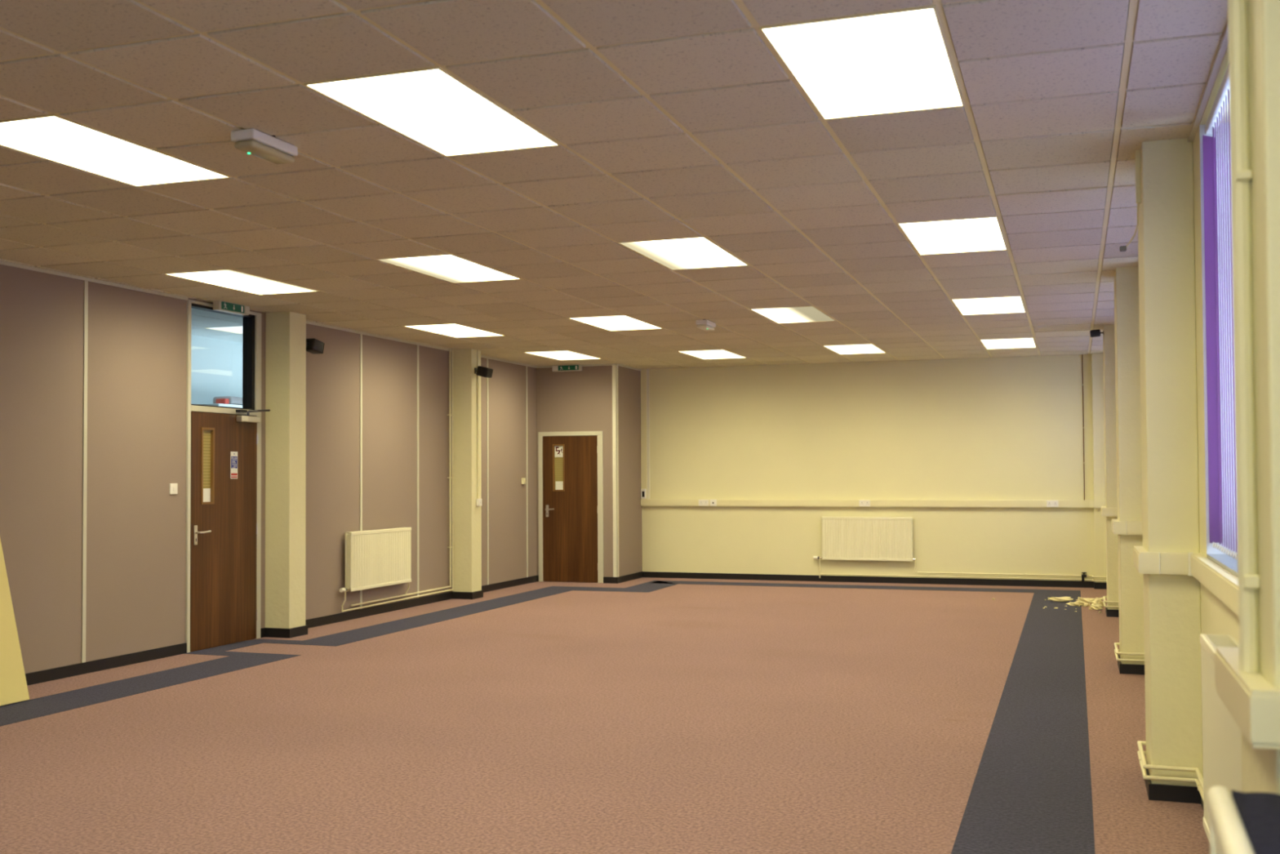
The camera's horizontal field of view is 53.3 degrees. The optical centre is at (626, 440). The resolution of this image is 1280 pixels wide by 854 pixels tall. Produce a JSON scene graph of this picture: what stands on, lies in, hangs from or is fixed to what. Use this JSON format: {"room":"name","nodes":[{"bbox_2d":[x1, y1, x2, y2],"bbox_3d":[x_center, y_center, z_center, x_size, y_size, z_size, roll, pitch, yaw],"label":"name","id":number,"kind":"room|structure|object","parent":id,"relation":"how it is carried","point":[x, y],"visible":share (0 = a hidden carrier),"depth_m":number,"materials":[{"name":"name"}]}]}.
{"room":"empty office","nodes":[
{"label":"empty office","id":0,"kind":"room"},
{"bbox_2d":[191,334,242,404],"bbox_3d":[-4.995,0.290,12.879,0.100,3.100,10.000,-1,-2,19],"label":"wall","id":1,"kind":"structure","parent":0,"point":[216,364],"depth_m":14.06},
{"bbox_2d":[0,264,537,673],"bbox_3d":[-4.205,0.189,9.487,0.120,3.118,19.920,-1,-2,19],"label":"wall","id":2,"kind":"structure","parent":0,"point":[137,340],"depth_m":10.34,"materials":[{"name":"beige paint"}]},
{"bbox_2d":[81,280,88,662],"bbox_3d":[-4.088,0.225,9.625,0.008,2.881,0.038,-1,-2,19],"label":"trim","id":3,"kind":"structure","parent":2,"relation":"attached to","point":[86,282],"depth_m":9.62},
{"bbox_2d":[0,260,188,300],"bbox_3d":[-5.576,-1.331,5.436,0.014,0.028,11.300,-1,-2,19],"label":"trim","id":4,"kind":"structure","parent":2,"relation":"attached to","point":[4,263],"depth_m":9.69,"materials":[{"name":"beige wood"}]},
{"bbox_2d":[25,642,186,685],"bbox_3d":[-5.562,1.605,5.360,0.014,0.085,11.300,-1,-2,19],"label":"baseboard","id":5,"kind":"structure","parent":2,"relation":"attached to","point":[46,675],"depth_m":9.77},
{"bbox_2d":[168,483,177,493],"bbox_3d":[-3.751,0.396,10.566,0.017,0.090,0.090,-1,-2,19],"label":"light switch","id":6,"kind":"object","parent":2,"relation":"attached to","point":[173,486],"visible":1,"depth_m":10.56,"materials":[{"name":"white plastic"}]},
{"bbox_2d":[185,299,261,653],"bbox_3d":[-3.546,0.302,11.219,0.214,2.975,1.025,-1,-2,19],"label":"door","id":7,"kind":"structure","parent":2,"relation":"in","point":[223,587],"depth_m":11.13,"materials":[{"name":"brown wood"}]},
{"bbox_2d":[191,303,254,409],"bbox_3d":[-3.592,-0.726,11.240,0.100,0.868,0.908,-1,-2,19],"label":"window","id":8,"kind":"structure","parent":7,"relation":"attached to","point":[248,321],"depth_m":11.62,"materials":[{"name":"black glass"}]},
{"bbox_2d":[230,451,237,478],"bbox_3d":[-3.476,0.213,11.303,0.004,0.240,0.100,-1,-2,19],"label":"notice","id":9,"kind":"object","parent":7,"relation":"attached to","point":[233,455],"visible":1,"depth_m":11.30,"materials":[{"name":"white paper"}]},
{"bbox_2d":[235,408,270,422],"bbox_3d":[-3.353,-0.231,11.460,0.156,0.121,0.303,-1,-2,19],"label":"door closer","id":10,"kind":"object","parent":7,"relation":"attached to","point":[247,418],"depth_m":11.44,"materials":[{"name":"metal"}]},
{"bbox_2d":[360,333,362,608],"bbox_3d":[-2.777,0.316,13.357,0.008,2.881,0.038,-1,-2,19],"label":"trim","id":11,"kind":"structure","parent":2,"relation":"attached to","point":[361,335],"depth_m":13.36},
{"bbox_2d":[339,527,411,611],"bbox_3d":[-2.651,1.343,13.517,0.112,0.805,1.400,-1,-2,19],"label":"radiator","id":12,"kind":"object","parent":2,"relation":"attached to","point":[379,557],"visible":1,"depth_m":13.44,"materials":[{"name":"metal"}]},
{"bbox_2d":[345,527,403,533],"bbox_3d":[-2.628,0.945,13.563,0.066,0.006,1.245,-1,-2,19],"label":"grille","id":13,"kind":"object","parent":12,"relation":"attached to","point":[398,530],"depth_m":13.58,"materials":[{"name":"metal"}]},
{"bbox_2d":[306,320,451,351],"bbox_3d":[-2.672,-1.131,13.706,0.014,0.028,3.485,-1,-2,19],"label":"trim","id":14,"kind":"structure","parent":2,"relation":"attached to","point":[307,322],"depth_m":13.61,"materials":[{"name":"beige wood"}]},
{"bbox_2d":[342,349,453,612],"bbox_3d":[-2.488,0.316,14.132,0.039,2.896,2.457,-1,-2,19],"label":"pipe","id":15,"kind":"object","parent":2,"relation":"attached to","point":[452,415],"visible":1,"depth_m":15.24,"materials":[{"name":"beige paint"}]},
{"bbox_2d":[260,575,538,638],"bbox_3d":[-2.162,1.830,14.640,0.279,0.085,6.390,-1,-2,19],"label":"baseboard","id":16,"kind":"structure","parent":2,"relation":"attached to","point":[317,621],"depth_m":13.76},
{"bbox_2d":[351,348,451,606],"bbox_3d":[-2.470,0.297,14.185,0.039,2.856,2.218,-1,-2,19],"label":"pipe","id":17,"kind":"object","parent":2,"relation":"attached to","point":[449,414],"visible":1,"depth_m":15.19,"materials":[{"name":"beige paint"}]},
{"bbox_2d":[417,345,418,598],"bbox_3d":[-2.370,0.344,14.516,0.008,2.881,0.038,-1,-2,19],"label":"trim","id":18,"kind":"structure","parent":2,"relation":"attached to","point":[417,345],"depth_m":14.51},
{"bbox_2d":[486,358,488,584],"bbox_3d":[-1.764,0.386,16.243,0.008,2.881,0.038,-1,-2,19],"label":"trim","id":19,"kind":"structure","parent":2,"relation":"attached to","point":[487,483],"depth_m":16.23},
{"bbox_2d":[521,477,525,484],"bbox_3d":[-1.388,0.541,17.267,0.035,0.085,0.075,-1,-2,19],"label":"wall switch","id":20,"kind":"object","parent":2,"relation":"attached to","point":[523,479],"visible":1,"depth_m":17.24,"materials":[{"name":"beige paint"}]},
{"bbox_2d":[525,365,528,577],"bbox_3d":[-1.353,0.414,17.412,0.008,2.881,0.038,-1,-2,19],"label":"trim","id":21,"kind":"structure","parent":2,"relation":"attached to","point":[526,366],"depth_m":17.41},
{"bbox_2d":[480,355,641,370],"bbox_3d":[-0.896,-1.054,16.982,1.194,0.028,3.345,-1,-2,19],"label":"trim","id":22,"kind":"structure","parent":2,"relation":"attached to","point":[482,356],"depth_m":17.44,"materials":[{"name":"beige wood"}]},
{"bbox_2d":[265,311,306,628],"bbox_3d":[-3.167,0.307,11.857,0.265,2.994,0.265,-1,-2,19],"label":"pillar","id":23,"kind":"structure","parent":0,"point":[285,331],"depth_m":11.75,"materials":[{"name":"beige paint"}]},
{"bbox_2d":[306,337,324,354],"bbox_3d":[-2.973,-0.901,12.074,0.124,0.137,0.220,-1,-2,27],"label":"loudspeaker","id":24,"kind":"object","parent":23,"relation":"attached to","point":[314,346],"visible":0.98,"depth_m":12.04,"materials":[{"name":"black plastic"}]},
{"bbox_2d":[452,348,481,591],"bbox_3d":[-1.925,0.393,15.395,0.265,2.994,0.265,-1,-2,19],"label":"pillar","id":25,"kind":"structure","parent":0,"point":[467,516],"depth_m":15.28,"materials":[{"name":"beige paint"}]},
{"bbox_2d":[476,350,479,498],"bbox_3d":[-1.784,-0.202,15.394,0.018,1.803,0.040,-1,-2,19],"label":"conduit trunking","id":26,"kind":"object","parent":25,"relation":"attached to","point":[477,351],"visible":1,"depth_m":15.38,"materials":[{"name":"beige paint"}]},
{"bbox_2d":[476,498,481,506],"bbox_3d":[-1.769,0.739,15.366,0.040,0.086,0.086,-1,-2,19],"label":"socket","id":27,"kind":"object","parent":25,"relation":"attached to","point":[478,500],"visible":1,"depth_m":15.33,"materials":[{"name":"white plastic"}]},
{"bbox_2d":[474,365,493,377],"bbox_3d":[-1.718,-0.831,15.306,0.220,0.141,0.124,-1,-2,27],"label":"loudspeaker","id":28,"kind":"object","parent":25,"relation":"attached to","point":[484,371],"visible":1,"depth_m":15.25,"materials":[{"name":"black plastic"}]},
{"bbox_2d":[486,368,493,377],"bbox_3d":[-1.633,-0.813,15.262,0.031,0.101,0.112,-1,-2,27],"label":"grille","id":29,"kind":"object","parent":28,"relation":"attached to","point":[489,371],"depth_m":15.25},
{"bbox_2d":[536,365,642,577],"bbox_3d":[-0.509,0.393,18.049,1.180,3.118,1.070,-1,-2,19],"label":"wall","id":30,"kind":"structure","parent":0,"point":[577,400],"depth_m":17.62,"materials":[{"name":"beige paint"}]},
{"bbox_2d":[551,364,582,371],"bbox_3d":[-0.816,-1.007,17.569,0.420,0.085,0.082,-1,-2,19],"label":"exit sign","id":31,"kind":"object","parent":30,"relation":"attached to","point":[577,366],"visible":1,"depth_m":17.54,"materials":[{"name":"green plastic"}]},
{"bbox_2d":[537,431,603,582],"bbox_3d":[-0.757,0.905,17.570,0.952,2.072,0.184,-1,-2,19],"label":"door","id":32,"kind":"structure","parent":30,"relation":"in","point":[571,486],"depth_m":17.54,"materials":[{"name":"brown wood"}]},
{"bbox_2d":[555,445,562,457],"bbox_3d":[-0.931,0.143,17.637,0.120,0.156,0.004,-1,-2,19],"label":"notice","id":33,"kind":"object","parent":32,"relation":"attached to","point":[558,449],"visible":1,"depth_m":17.63,"materials":[{"name":"white paper"}]},
{"bbox_2d":[612,364,618,577],"bbox_3d":[-0.144,0.401,17.378,0.063,2.893,0.063,-1,-2,19],"label":"trim","id":34,"kind":"structure","parent":30,"relation":"attached to","point":[615,368],"depth_m":17.35,"materials":[{"name":"beige paint"}]},
{"bbox_2d":[603,571,642,583],"bbox_3d":[-0.033,1.902,17.837,0.209,0.085,1.084,-1,-2,19],"label":"baseboard","id":35,"kind":"structure","parent":30,"relation":"attached to","point":[637,575],"depth_m":17.50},
{"bbox_2d":[0,577,1209,853],"bbox_3d":[-1.929,1.773,8.585,11.030,0.122,20.200,-1,-2,19],"label":"floor","id":36,"kind":"structure","parent":0,"point":[643,715],"depth_m":7.33,"materials":[{"name":"carpet"}]},
{"bbox_2d":[0,537,29,705],"bbox_3d":[-4.334,0.750,8.098,0.498,1.915,0.920,-1,-2,19],"label":"leaning board","id":37,"kind":"object","parent":36,"relation":"on","point":[13,683],"visible":1,"depth_m":8.39,"materials":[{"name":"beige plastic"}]},
{"bbox_2d":[199,403,242,408],"bbox_3d":[-4.169,0.750,14.115,0.568,2.235,1.800,-1,-2,19],"label":"cupboard","id":38,"kind":"object","parent":36,"relation":"on","point":[210,404],"visible":0.03,"depth_m":13.29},
{"bbox_2d":[216,398,229,404],"bbox_3d":[-4.252,-0.415,13.425,0.120,0.060,0.070,-1,-2,19],"label":"box","id":39,"kind":"object","parent":38,"relation":"on","point":[224,401],"visible":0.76,"depth_m":13.39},
{"bbox_2d":[213,395,242,404],"bbox_3d":[-4.231,-0.425,13.635,0.240,0.090,0.320,-1,-2,19],"label":"box","id":40,"kind":"object","parent":38,"relation":"on","point":[233,400],"visible":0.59,"depth_m":13.51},
{"bbox_2d":[1048,596,1073,601],"bbox_3d":[4.950,1.801,14.524,0.284,0.059,0.113,-1,-2,14],"label":"chunk","id":41,"kind":"object","parent":36,"relation":"on","point":[1052,598],"visible":1,"depth_m":14.49,"materials":[{"name":"beige"}]},
{"bbox_2d":[1065,600,1086,605],"bbox_3d":[4.991,1.797,14.127,0.211,0.049,0.108,0,-1,5],"label":"chunk","id":42,"kind":"object","parent":36,"relation":"on","point":[1080,602],"visible":1,"depth_m":14.09,"materials":[{"name":"beige"}]},
{"bbox_2d":[1075,596,1103,603],"bbox_3d":[5.206,1.785,14.300,0.313,0.074,0.128,0,-2,8],"label":"chunk","id":43,"kind":"object","parent":36,"relation":"on","point":[1087,600],"visible":0.68,"depth_m":14.27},
{"bbox_2d":[1089,604,1102,609],"bbox_3d":[5.049,1.782,13.680,0.133,0.056,0.102,-1,-2,19],"label":"chunk","id":44,"kind":"object","parent":36,"relation":"on","point":[1093,606],"visible":1,"depth_m":13.65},
{"bbox_2d":[1091,597,1103,606],"bbox_3d":[5.178,1.767,13.980,0.149,0.100,0.147,-1,-2,19],"label":"chunk","id":45,"kind":"object","parent":36,"relation":"on","point":[1097,601],"visible":0.66,"depth_m":13.94,"materials":[{"name":"beige"}]},
{"bbox_2d":[1206,785,1279,853],"bbox_3d":[0.865,1.019,1.471,0.276,0.992,1.000,-1,-2,21],"label":"pipe","id":46,"kind":"object","parent":36,"relation":"on","point":[1241,822],"visible":1,"depth_m":1.82,"materials":[{"name":"beige metal"}]},
{"bbox_2d":[0,0,1228,368],"bbox_3d":[-1.378,-1.387,8.469,9.830,0.208,20.200,-1,-2,19],"label":"ceiling","id":47,"kind":"structure","parent":0,"point":[668,119],"depth_m":6.39,"materials":[{"name":"tile"}]},
{"bbox_2d":[0,114,231,186],"bbox_3d":[-2.472,-1.388,5.986,0.585,0.090,1.185,-1,-2,19],"label":"ceiling light","id":48,"kind":"object","parent":47,"relation":"attached to","point":[55,138],"visible":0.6,"depth_m":5.94,"materials":[{"name":"plastic"}]},
{"bbox_2d":[205,325,242,333],"bbox_3d":[-3.949,-1.171,13.246,0.588,0.030,0.588,-1,-2,19],"label":"recessed light","id":49,"kind":"object","parent":47,"relation":"in","point":[238,330],"visible":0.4,"depth_m":13.23,"materials":[{"name":"plastic"}]},
{"bbox_2d":[211,326,242,333],"bbox_3d":[-3.949,-1.164,13.246,0.570,0.008,0.570,-1,-2,19],"label":"diffuser","id":50,"kind":"object","parent":49,"relation":"attached to","point":[229,329],"depth_m":13.23,"materials":[{"name":"white plastic"}]},
{"bbox_2d":[213,300,249,315],"bbox_3d":[-3.446,-1.164,11.140,0.082,0.085,0.420,-1,-2,19],"label":"exit sign","id":51,"kind":"object","parent":47,"relation":"attached to","point":[218,305],"visible":1,"depth_m":11.09,"materials":[{"name":"green plastic"}]},
{"bbox_2d":[164,268,319,294],"bbox_3d":[-2.978,-1.282,9.978,0.585,0.090,1.185,-1,-2,19],"label":"ceiling light","id":52,"kind":"object","parent":47,"relation":"attached to","point":[230,278],"visible":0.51,"depth_m":9.93,"materials":[{"name":"plastic"}]},
{"bbox_2d":[231,128,297,164],"bbox_3d":[-1.616,-1.316,5.704,0.120,0.091,0.340,-1,-2,19],"label":"ceiling light","id":53,"kind":"object","parent":47,"relation":"attached to","point":[259,144],"visible":1,"depth_m":5.63,"materials":[{"name":"white plastic"}]},
{"bbox_2d":[303,66,559,156],"bbox_3d":[-0.774,-1.412,5.391,0.585,0.090,1.185,-1,-2,19],"label":"ceiling light","id":54,"kind":"object","parent":47,"relation":"attached to","point":[432,107],"visible":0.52,"depth_m":5.29,"materials":[{"name":"plastic"}]},
{"bbox_2d":[375,253,521,283],"bbox_3d":[-1.280,-1.306,9.382,0.585,0.090,1.185,-1,-2,19],"label":"ceiling light","id":55,"kind":"object","parent":47,"relation":"attached to","point":[451,268],"visible":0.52,"depth_m":9.32,"materials":[{"name":"plastic"}]},
{"bbox_2d":[403,323,505,337],"bbox_3d":[-1.786,-1.199,13.374,0.585,0.090,1.185,-1,-2,19],"label":"ceiling light","id":56,"kind":"object","parent":47,"relation":"attached to","point":[453,330],"visible":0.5,"depth_m":13.32,"materials":[{"name":"plastic"}]},
{"bbox_2d":[524,350,601,359],"bbox_3d":[-0.792,-1.131,16.203,0.585,0.090,1.185,-1,-2,19],"label":"ceiling light","id":57,"kind":"object","parent":47,"relation":"attached to","point":[566,354],"visible":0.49,"depth_m":16.19,"materials":[{"name":"plastic"}]},
{"bbox_2d":[568,314,662,330],"bbox_3d":[-0.087,-1.223,12.778,0.585,0.090,1.185,-1,-2,19],"label":"ceiling light","id":58,"kind":"object","parent":47,"relation":"attached to","point":[617,322],"visible":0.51,"depth_m":12.73,"materials":[{"name":"plastic"}]},
{"bbox_2d":[617,235,748,270],"bbox_3d":[0.418,-1.329,8.786,0.585,0.090,1.185,-1,-2,19],"label":"ceiling light","id":59,"kind":"object","parent":47,"relation":"attached to","point":[694,252],"visible":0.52,"depth_m":8.74,"materials":[{"name":"plastic"}]},
{"bbox_2d":[695,319,715,330],"bbox_3d":[0.790,-1.147,12.631,0.120,0.091,0.320,-1,-2,19],"label":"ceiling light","id":60,"kind":"object","parent":47,"relation":"attached to","point":[704,324],"visible":1,"depth_m":12.50,"materials":[{"name":"white plastic"}]},
{"bbox_2d":[677,349,746,359],"bbox_3d":[1.105,-1.141,16.174,0.585,0.090,1.185,-1,-2,19],"label":"ceiling light","id":61,"kind":"object","parent":47,"relation":"attached to","point":[717,353],"visible":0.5,"depth_m":16.18,"materials":[{"name":"plastic"}]},
{"bbox_2d":[750,305,835,323],"bbox_3d":[1.611,-1.247,12.182,0.585,0.090,1.185,-1,-2,19],"label":"ceiling light","id":62,"kind":"object","parent":47,"relation":"attached to","point":[800,313],"visible":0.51,"depth_m":12.14,"materials":[{"name":"plastic"}]},
{"bbox_2d":[822,343,886,354],"bbox_3d":[2.803,-1.164,15.578,0.585,0.090,1.185,-1,-2,19],"label":"ceiling light","id":63,"kind":"object","parent":47,"relation":"attached to","point":[865,348],"visible":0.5,"depth_m":15.54,"materials":[{"name":"plastic"}]},
{"bbox_2d":[759,4,964,119],"bbox_3d":[0.924,-1.436,4.795,0.585,0.090,1.185,-1,-2,19],"label":"ceiling light","id":64,"kind":"object","parent":47,"relation":"attached to","point":[896,60],"visible":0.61,"depth_m":4.69,"materials":[{"name":"plastic"}]},
{"bbox_2d":[897,215,1007,254],"bbox_3d":[2.117,-1.353,8.191,0.585,0.090,1.185,-1,-2,19],"label":"ceiling light","id":65,"kind":"object","parent":47,"relation":"attached to","point":[980,233],"visible":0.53,"depth_m":8.13,"materials":[{"name":"plastic"}]},
{"bbox_2d":[951,295,1026,315],"bbox_3d":[3.309,-1.271,11.586,0.585,0.090,1.185,-1,-2,19],"label":"ceiling light","id":66,"kind":"object","parent":47,"relation":"attached to","point":[1004,304],"visible":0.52,"depth_m":11.56,"materials":[{"name":"plastic"}]},
{"bbox_2d":[979,337,1036,349],"bbox_3d":[4.502,-1.188,14.982,0.585,0.090,1.185,-1,-2,19],"label":"ceiling light","id":67,"kind":"object","parent":47,"relation":"attached to","point":[1015,343],"visible":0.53,"depth_m":14.94,"materials":[{"name":"plastic"}]},
{"bbox_2d":[640,352,1106,582],"bbox_3d":[3.381,0.353,17.235,6.700,3.118,0.270,-1,-2,19],"label":"wall","id":68,"kind":"structure","parent":0,"point":[1006,428],"depth_m":17.23,"materials":[{"name":"beige paint"}]},
{"bbox_2d":[640,488,646,498],"bbox_3d":[0.253,0.755,18.293,0.070,0.140,0.038,-1,-2,19],"label":"switch","id":69,"kind":"object","parent":68,"relation":"attached to","point":[643,491],"visible":1,"depth_m":18.28,"materials":[{"name":"white plastic"}]},
{"bbox_2d":[646,368,649,498],"bbox_3d":[0.319,-0.101,18.329,0.040,1.873,0.016,-1,-2,19],"label":"conduit trunking","id":70,"kind":"object","parent":68,"relation":"attached to","point":[647,370],"visible":1,"depth_m":18.32,"materials":[{"name":"white plastic"}]},
{"bbox_2d":[813,516,915,577],"bbox_3d":[3.219,1.444,17.242,1.370,0.838,0.072,-1,-2,19],"label":"radiator","id":71,"kind":"object","parent":68,"relation":"attached to","point":[843,538],"visible":1,"depth_m":17.20,"materials":[{"name":"metal"}]},
{"bbox_2d":[640,498,1093,507],"bbox_3d":[3.085,0.842,17.264,6.109,0.099,0.147,-1,-2,19],"label":"dado trunking","id":72,"kind":"object","parent":68,"relation":"attached to","point":[644,502],"visible":1,"depth_m":17.18,"materials":[{"name":"beige paint"}]},
{"bbox_2d":[698,499,708,506],"bbox_3d":[1.094,0.870,17.978,0.146,0.086,0.014,-1,-2,19],"label":"power socket","id":73,"kind":"object","parent":72,"relation":"attached to","point":[701,502],"visible":1,"depth_m":17.98,"materials":[{"name":"white plastic"}]},
{"bbox_2d":[710,499,715,506],"bbox_3d":[1.227,0.868,17.933,0.086,0.086,0.011,-1,-2,19],"label":"socket","id":74,"kind":"object","parent":72,"relation":"attached to","point":[713,502],"visible":1,"depth_m":17.93,"materials":[{"name":"white plastic"}]},
{"bbox_2d":[859,499,870,506],"bbox_3d":[3.227,0.840,17.230,0.146,0.086,0.014,-1,-2,19],"label":"power socket","id":75,"kind":"object","parent":72,"relation":"attached to","point":[862,502],"visible":1,"depth_m":17.23,"materials":[{"name":"white plastic"}]},
{"bbox_2d":[1046,500,1058,506],"bbox_3d":[5.499,0.808,16.433,0.146,0.086,0.014,-1,-2,19],"label":"power socket","id":76,"kind":"object","parent":72,"relation":"attached to","point":[1049,503],"visible":1,"depth_m":16.43,"materials":[{"name":"white plastic"}]},
{"bbox_2d":[642,571,1106,589],"bbox_3d":[3.224,1.871,17.182,6.400,0.082,0.164,-1,-2,19],"label":"baseboard","id":77,"kind":"structure","parent":68,"relation":"attached to","point":[1094,584],"depth_m":17.18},
{"bbox_2d":[1081,354,1084,500],"bbox_3d":[5.878,-0.179,16.377,0.032,1.873,0.018,-1,-2,19],"label":"cable conduit","id":78,"kind":"object","parent":68,"relation":"attached to","point":[1082,384],"visible":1,"depth_m":16.38,"materials":[{"name":"beige paint"}]},
{"bbox_2d":[1102,324,1119,609],"bbox_3d":[5.109,0.303,13.274,0.215,2.994,0.480,-1,-2,19],"label":"pillar","id":79,"kind":"structure","parent":0,"point":[1108,336],"depth_m":13.07,"materials":[{"name":"beige paint"}]},
{"bbox_2d":[1089,328,1103,337],"bbox_3d":[4.899,-1.121,13.255,0.134,0.077,0.077,-1,-2,19],"label":"loudspeaker","id":80,"kind":"object","parent":79,"relation":"attached to","point":[1094,333],"visible":1,"depth_m":13.23,"materials":[{"name":"black plastic"}]},
{"bbox_2d":[1113,266,1144,664],"bbox_3d":[3.814,0.214,9.586,0.215,2.994,0.480,-1,-2,19],"label":"pillar","id":81,"kind":"structure","parent":0,"point":[1126,313],"depth_m":9.38,"materials":[{"name":"beige paint"}]},
{"bbox_2d":[1137,137,1203,786],"bbox_3d":[2.550,0.127,5.987,0.215,2.994,0.480,-1,-2,19],"label":"pillar","id":82,"kind":"structure","parent":0,"point":[1166,228],"depth_m":5.77,"materials":[{"name":"beige paint"}]},
{"bbox_2d":[1119,149,1141,252],"bbox_3d":[2.408,-1.141,6.076,0.042,0.445,0.216,0,-1,-2],"label":"cord","id":83,"kind":"object","parent":82,"relation":"hanging from","point":[1137,153],"visible":1,"depth_m":5.98,"materials":[{"name":"beige paint"}]},
{"bbox_2d":[1192,44,1239,642],"bbox_3d":[3.116,0.084,6.855,0.280,3.118,20.000,-1,-2,19],"label":"wall","id":84,"kind":"structure","parent":0,"point":[1216,617],"depth_m":5.52,"materials":[{"name":"beige paint"}]},
{"bbox_2d":[820,573,1203,800],"bbox_3d":[1.224,1.569,7.632,3.815,0.028,19.482,-1,-2,19],"label":"pipe","id":85,"kind":"object","parent":84,"relation":"attached to","point":[1145,776],"visible":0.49,"depth_m":9.34,"materials":[{"name":"beige paint"}]},
{"bbox_2d":[917,571,1203,789],"bbox_3d":[1.847,1.513,7.424,2.492,0.028,19.498,-1,-2,19],"label":"pipe","id":86,"kind":"object","parent":84,"relation":"attached to","point":[1140,743],"visible":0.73,"depth_m":6.24,"materials":[{"name":"beige paint"}]},
{"bbox_2d":[1081,572,1086,582],"bbox_3d":[5.864,1.739,16.315,0.060,0.121,0.060,-1,-2,19],"label":"valve","id":87,"kind":"object","parent":86,"relation":"attached to","point":[1083,575],"visible":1,"depth_m":16.30,"materials":[{"name":"black plastic"}]},
{"bbox_2d":[1105,604,1204,810],"bbox_3d":[2.859,1.608,6.829,0.229,0.072,19.650,-1,-2,19],"label":"baseboard","id":88,"kind":"structure","parent":84,"relation":"attached to","point":[1158,792],"depth_m":5.73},
{"bbox_2d":[1093,500,1279,749],"bbox_3d":[2.824,0.579,6.865,0.289,0.105,19.649,-1,-2,19],"label":"dado trunking","id":89,"kind":"object","parent":84,"relation":"attached to","point":[1251,700],"visible":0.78,"depth_m":2.56,"materials":[{"name":"beige paint"}]},
{"bbox_2d":[1187,19,1228,142],"bbox_3d":[1.996,-1.403,4.178,0.022,0.024,3.360,-1,-2,19],"label":"trim","id":90,"kind":"structure","parent":84,"relation":"attached to","point":[1224,43],"depth_m":4.89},
{"bbox_2d":[1199,122,1237,577],"bbox_3d":[2.144,-0.459,4.135,0.260,1.857,2.700,-1,-2,19],"label":"window","id":91,"kind":"structure","parent":84,"relation":"in","point":[1228,563],"depth_m":5.42,"materials":[{"name":"paint"}]},
{"bbox_2d":[1202,62,1237,559],"bbox_3d":[2.058,-0.479,4.178,0.060,1.790,2.663,-1,-2,19],"label":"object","id":92,"kind":"structure","parent":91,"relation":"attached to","point":[1211,166],"depth_m":5.23,"materials":[{"name":"fabric"}]},
{"bbox_2d":[1200,633,1242,842],"bbox_3d":[1.847,1.106,3.822,0.132,0.930,1.245,-1,-2,19],"label":"radiator","id":93,"kind":"object","parent":84,"relation":"attached to","point":[1221,735],"visible":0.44,"depth_m":3.95,"materials":[{"name":"metal"}]},
{"bbox_2d":[1203,633,1239,648],"bbox_3d":[1.820,0.644,3.798,0.086,0.006,1.090,-1,-2,19],"label":"grille","id":94,"kind":"object","parent":93,"relation":"attached to","point":[1210,641],"depth_m":4.14,"materials":[{"name":"beige metal"}]},
{"bbox_2d":[1240,0,1279,794],"bbox_3d":[1.273,0.038,2.351,0.215,2.994,0.480,-1,-2,19],"label":"pillar","id":95,"kind":"structure","parent":0,"point":[1260,766],"depth_m":2.19,"materials":[{"name":"beige paint"}]},
{"bbox_2d":[1227,0,1259,672],"bbox_3d":[1.131,-0.518,2.345,0.033,1.876,0.048,-1,-2,19],"label":"riser pipe","id":96,"kind":"object","parent":95,"relation":"attached to","point":[1241,171],"visible":1,"depth_m":2.33,"materials":[{"name":"beige paint"}]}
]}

